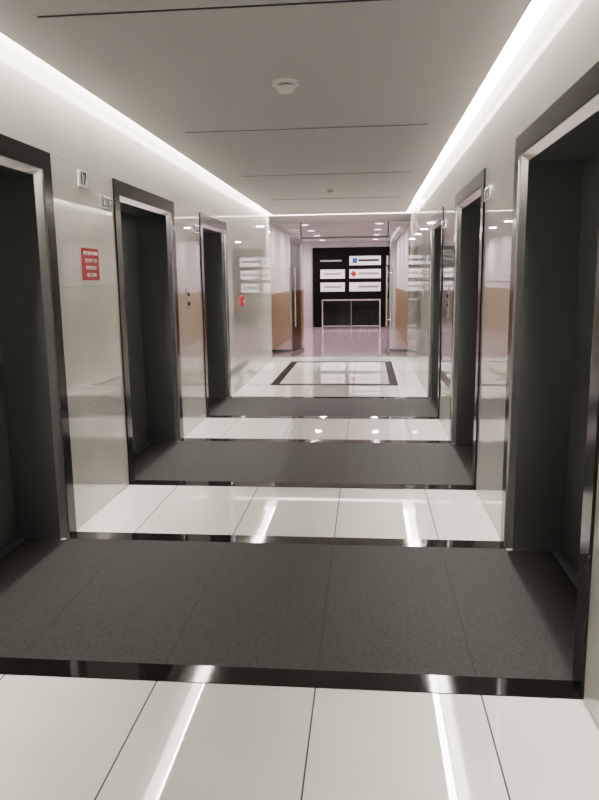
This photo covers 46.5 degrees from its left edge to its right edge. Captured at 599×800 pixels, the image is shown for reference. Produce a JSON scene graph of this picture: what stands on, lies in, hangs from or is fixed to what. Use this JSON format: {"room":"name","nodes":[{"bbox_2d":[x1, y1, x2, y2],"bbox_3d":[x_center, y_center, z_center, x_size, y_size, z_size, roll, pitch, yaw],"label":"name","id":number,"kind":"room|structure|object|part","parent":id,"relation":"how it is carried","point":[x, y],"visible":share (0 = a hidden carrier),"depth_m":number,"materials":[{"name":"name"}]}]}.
{"room":"elevator lobby","nodes":[
{"label":"elevator lobby","id":0,"kind":"room"},
{"bbox_2d":[0,33,271,529],"bbox_3d":[-1.509,-0.813,5.332,0.500,2.820,15.450,0,10,5],"label":"wall","id":1,"kind":"structure","parent":0,"point":[42,108],"depth_m":4.72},
{"bbox_2d":[0,349,16,549],"bbox_3d":[-1.767,-0.097,3.348,0.030,2.080,1.291,0,10,5],"label":"door leaves","id":2,"kind":"structure","parent":1,"relation":"in","point":[8,534],"depth_m":4.00,"materials":[{"name":"silver metal"}]},
{"bbox_2d":[0,538,26,558],"bbox_3d":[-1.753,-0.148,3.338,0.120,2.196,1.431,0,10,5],"label":"sill","id":3,"kind":"structure","parent":1,"relation":"attached to","point":[17,541],"depth_m":4.01,"materials":[{"name":"silver metal"}]},
{"bbox_2d":[0,134,76,539],"bbox_3d":[-1.598,-0.152,3.322,0.312,2.206,1.531,0,10,5],"label":"frame","id":4,"kind":"object","parent":1,"relation":"attached to","point":[31,331],"visible":1,"depth_m":3.94,"materials":[{"name":"black metal"}]},
{"bbox_2d":[77,169,87,188],"bbox_3d":[-1.347,-1.374,4.336,0.008,0.100,0.140,0,10,5],"label":"number sign","id":5,"kind":"object","parent":1,"relation":"attached to","point":[82,175],"visible":1,"depth_m":4.33,"materials":[{"name":"white plastic"}]},
{"bbox_2d":[81,248,99,279],"bbox_3d":[-1.336,-0.869,4.469,0.008,0.200,0.270,0,10,5],"label":"safety sign","id":6,"kind":"object","parent":1,"relation":"attached to","point":[90,257],"visible":1,"depth_m":4.46,"materials":[{"name":"red plastic"}]},
{"bbox_2d":[98,195,112,210],"bbox_3d":[-1.304,-1.325,4.697,0.024,0.080,0.220,0,10,5],"label":"lantern","id":7,"kind":"object","parent":1,"relation":"attached to","point":[105,203],"visible":1,"depth_m":4.66,"materials":[{"name":"white plastic"}]},
{"bbox_2d":[120,213,147,450],"bbox_3d":[-1.528,-0.529,5.826,0.030,2.080,1.303,0,10,5],"label":"door leaves","id":8,"kind":"structure","parent":1,"relation":"in","point":[128,222],"depth_m":6.23,"materials":[{"name":"silver metal"}]},
{"bbox_2d":[134,441,153,455],"bbox_3d":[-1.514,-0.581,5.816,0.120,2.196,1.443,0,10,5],"label":"sill","id":9,"kind":"structure","parent":1,"relation":"attached to","point":[147,443],"depth_m":6.36,"materials":[{"name":"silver metal"}]},
{"bbox_2d":[112,178,183,484],"bbox_3d":[-1.359,-0.585,5.800,0.312,2.206,1.543,0,10,5],"label":"frame","id":10,"kind":"object","parent":1,"relation":"attached to","point":[155,216],"visible":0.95,"depth_m":6.37,"materials":[{"name":"black metal"}]},
{"bbox_2d":[186,289,189,308],"bbox_3d":[-1.098,-1.002,6.916,0.015,0.200,0.100,0,10,5],"label":"button","id":11,"kind":"object","parent":1,"relation":"attached to","point":[188,290],"visible":1,"depth_m":6.90,"materials":[{"name":"silver metal"}]},
{"bbox_2d":[192,224,198,233],"bbox_3d":[-1.067,-1.755,7.159,0.024,0.080,0.220,0,10,5],"label":"lantern","id":12,"kind":"object","parent":1,"relation":"attached to","point":[195,229],"visible":1,"depth_m":7.11,"materials":[{"name":"white plastic"}]},
{"bbox_2d":[199,212,230,416],"bbox_3d":[-1.123,-1.011,8.239,0.312,2.206,1.405,0,10,5],"label":"frame","id":13,"kind":"object","parent":1,"relation":"attached to","point":[213,232],"visible":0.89,"depth_m":8.76,"materials":[{"name":"black metal"}]},
{"bbox_2d":[240,296,244,305],"bbox_3d":[-0.801,-1.397,9.816,0.050,0.140,0.100,0,10,5],"label":"switch","id":14,"kind":"object","parent":1,"relation":"attached to","point":[242,301],"visible":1,"depth_m":9.77,"materials":[{"name":"red plastic"}]},
{"bbox_2d":[0,0,531,219],"bbox_3d":[0.017,-2.199,5.248,3.544,0.300,16.050,0,10,5],"label":"ceiling","id":15,"kind":"structure","parent":0,"point":[172,74],"depth_m":3.95,"materials":[{"name":"grey paint"}]},
{"bbox_2d":[34,0,398,18],"bbox_3d":[-0.220,-1.632,2.887,1.820,0.004,0.036,0,10,5],"label":"ceiling vent","id":16,"kind":"object","parent":15,"relation":"in","point":[308,2],"visible":1,"depth_m":2.90,"materials":[{"name":"black metal"}]},
{"bbox_2d":[272,78,297,93],"bbox_3d":[-0.080,-1.801,4.017,0.150,0.062,0.150,0,10,5],"label":"smoke detector","id":17,"kind":"object","parent":15,"relation":"attached to","point":[283,85],"visible":1,"depth_m":3.98,"materials":[{"name":"white plastic"}]},
{"bbox_2d":[185,123,428,132],"bbox_3d":[0.038,-2.044,5.248,1.840,0.004,0.036,0,10,5],"label":"ceiling vent","id":18,"kind":"object","parent":15,"relation":"in","point":[424,123],"visible":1,"depth_m":5.24,"materials":[{"name":"black metal"}]},
{"bbox_2d":[243,171,410,176],"bbox_3d":[0.286,-2.446,7.550,1.830,0.004,0.036,0,10,5],"label":"ceiling vent","id":19,"kind":"object","parent":15,"relation":"in","point":[402,171],"visible":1,"depth_m":7.54,"materials":[{"name":"black metal"}]},
{"bbox_2d":[326,189,333,194],"bbox_3d":[0.389,-2.650,8.881,0.100,0.062,0.100,0,10,5],"label":"sprinkler","id":20,"kind":"object","parent":15,"relation":"attached to","point":[330,191],"visible":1,"depth_m":8.85,"materials":[{"name":"white metal"}]},
{"bbox_2d":[277,197,386,199],"bbox_3d":[0.508,-2.849,9.854,1.830,0.004,0.036,0,10,5],"label":"ceiling vent","id":21,"kind":"object","parent":15,"relation":"in","point":[361,197],"visible":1,"depth_m":9.85,"materials":[{"name":"black metal"}]},
{"bbox_2d":[270,224,303,348],"bbox_3d":[-0.355,-2.879,17.453,0.100,2.720,9.250,0,10,5],"label":"wall","id":22,"kind":"structure","parent":0,"point":[279,240],"depth_m":16.06,"materials":[{"name":"white paint"}]},
{"bbox_2d":[0,326,598,799],"bbox_3d":[0.424,-0.181,10.074,5.880,0.104,24.900,0,10,5],"label":"floor","id":23,"kind":"structure","parent":0,"point":[62,738],"depth_m":2.43,"materials":[{"name":"white tile"}]},
{"bbox_2d":[0,532,579,698],"bbox_3d":[-0.174,0.938,3.375,3.144,0.003,1.531,0,10,5],"label":"inlay","id":24,"kind":"object","parent":23,"relation":"on","point":[468,617],"visible":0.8,"depth_m":3.17,"materials":[{"name":"carpet"}]},
{"bbox_2d":[130,438,473,489],"bbox_3d":[0.065,0.505,5.853,3.144,0.003,1.543,0,10,5],"label":"inlay","id":25,"kind":"object","parent":23,"relation":"on","point":[305,463],"visible":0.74,"depth_m":5.73,"materials":[{"name":"carpet"}]},
{"bbox_2d":[206,396,437,418],"bbox_3d":[0.300,0.080,8.292,3.144,0.003,1.405,0,10,5],"label":"inlay","id":26,"kind":"object","parent":23,"relation":"on","point":[234,406],"visible":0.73,"depth_m":8.21,"materials":[{"name":"tile"}]},
{"bbox_2d":[272,221,406,351],"bbox_3d":[0.838,-2.298,14.304,2.880,2.620,0.040,0,10,5],"label":"frame","id":27,"kind":"object","parent":23,"relation":"on","point":[301,237],"visible":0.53,"depth_m":14.15,"materials":[{"name":"silver metal"}]},
{"bbox_2d":[290,237,303,355],"bbox_3d":[-0.046,-2.065,13.964,0.037,2.280,0.866,2,10,15],"label":"rails","id":28,"kind":"object","parent":27,"relation":"attached to","point":[295,240],"visible":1,"depth_m":13.65,"materials":[{"name":"silver metal"}]},
{"bbox_2d":[289,242,302,350],"bbox_3d":[-0.045,-2.066,13.967,0.132,2.120,0.860,2,10,15],"label":"pane","id":29,"kind":"object","parent":28,"relation":"attached to","point":[296,248],"depth_m":13.95,"materials":[{"name":"clear glass"}]},
{"bbox_3d":[-0.133,-2.010,13.654,0.132,1.150,0.032,2,10,15],"label":"handle","id":30,"kind":"part","parent":29,"relation":"part of","materials":[{"name":"silver metal"}]},
{"bbox_2d":[385,235,390,355],"bbox_3d":[1.751,-2.057,13.786,0.036,2.280,0.866,0,10,3],"label":"rails","id":31,"kind":"object","parent":27,"relation":"attached to","point":[388,238],"visible":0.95,"depth_m":13.41,"materials":[{"name":"silver metal"}]},
{"bbox_2d":[386,240,392,350],"bbox_3d":[1.750,-2.058,13.789,0.132,2.120,0.860,0,10,3],"label":"pane","id":32,"kind":"object","parent":31,"relation":"attached to","point":[388,242],"depth_m":13.53,"materials":[{"name":"clear glass"}]},
{"bbox_3d":[1.734,-2.001,13.464,0.132,1.150,0.032,0,10,3],"label":"handle","id":33,"kind":"part","parent":32,"relation":"part of","materials":[{"name":"silver metal"}]},
{"bbox_2d":[312,247,386,326],"bbox_3d":[1.599,-3.517,21.775,2.360,2.450,0.164,0,10,5],"label":"board","id":34,"kind":"object","parent":23,"relation":"on","point":[338,272],"visible":0.99,"depth_m":21.70,"materials":[{"name":"black"}]},
{"bbox_2d":[322,299,380,328],"bbox_3d":[1.567,-2.613,21.163,1.780,0.880,0.050,0,10,5],"label":"glass barrier","id":35,"kind":"object","parent":23,"relation":"on","point":[351,300],"visible":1,"depth_m":21.12,"materials":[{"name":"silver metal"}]},
{"bbox_2d":[270,217,408,242],"bbox_3d":[1.140,-4.215,17.381,3.880,0.100,8.650,0,10,5],"label":"ceiling","id":36,"kind":"structure","parent":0,"point":[397,225],"depth_m":15.64,"materials":[{"name":"white paint"}]},
{"bbox_2d":[303,241,395,326],"bbox_3d":[1.571,-3.674,21.895,4.880,2.720,0.100,0,10,5],"label":"wall","id":37,"kind":"structure","parent":0,"point":[307,247],"depth_m":21.81,"materials":[{"name":"white paint"}]},
{"bbox_2d":[395,226,408,344],"bbox_3d":[2.639,-2.919,17.463,0.100,2.720,8.650,0,10,5],"label":"wall","id":38,"kind":"structure","parent":0,"point":[402,243],"depth_m":17.66,"materials":[{"name":"white paint"}]},
{"bbox_2d":[407,0,598,728],"bbox_3d":[1.549,-0.854,5.335,0.500,2.820,16.050,0,10,5],"label":"wall","id":39,"kind":"structure","parent":0,"point":[554,43],"depth_m":4.20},
{"bbox_2d":[427,207,443,418],"bbox_3d":[1.696,-1.000,7.969,0.312,2.206,1.405,0,10,5],"label":"frame","id":40,"kind":"object","parent":39,"relation":"attached to","point":[436,222],"visible":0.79,"depth_m":8.49,"materials":[{"name":"black metal"}]},
{"bbox_2d":[443,219,446,228],"bbox_3d":[1.441,-1.746,6.918,0.024,0.080,0.220,0,10,5],"label":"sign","id":41,"kind":"object","parent":39,"relation":"attached to","point":[445,220],"visible":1,"depth_m":6.83,"materials":[{"name":"white plastic"}]},
{"bbox_2d":[447,284,448,317],"bbox_3d":[1.420,-0.953,6.681,0.015,0.320,0.100,0,10,5],"label":"button","id":42,"kind":"object","parent":39,"relation":"attached to","point":[447,284],"visible":1,"depth_m":6.66,"materials":[{"name":"silver metal"}]},
{"bbox_2d":[449,168,485,489],"bbox_3d":[1.461,-0.575,5.530,0.312,2.206,1.543,0,10,5],"label":"frame","id":43,"kind":"object","parent":39,"relation":"attached to","point":[469,201],"visible":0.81,"depth_m":6.11,"materials":[{"name":"black metal"}]},
{"bbox_2d":[484,185,492,201],"bbox_3d":[1.204,-1.316,4.457,0.024,0.080,0.220,0,10,5],"label":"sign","id":44,"kind":"object","parent":39,"relation":"attached to","point":[488,192],"visible":1,"depth_m":4.38,"materials":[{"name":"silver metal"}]},
{"bbox_2d":[500,61,598,699],"bbox_3d":[1.221,-0.142,3.052,0.312,2.206,1.531,0,10,5],"label":"frame","id":45,"kind":"object","parent":39,"relation":"attached to","point":[551,152],"visible":1,"depth_m":3.62,"materials":[{"name":"black metal"}]},
{"bbox_2d":[552,551,578,589],"bbox_3d":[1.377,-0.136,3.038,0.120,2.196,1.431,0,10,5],"label":"sill","id":46,"kind":"structure","parent":39,"relation":"attached to","point":[571,571],"depth_m":3.63,"materials":[{"name":"silver metal"}]},
{"bbox_2d":[563,152,598,572],"bbox_3d":[1.392,-0.085,3.045,0.030,2.080,1.291,0,10,5],"label":"door leaves","id":47,"kind":"structure","parent":39,"relation":"in","point":[589,227],"depth_m":3.51,"materials":[{"name":"silver metal"}]}
]}

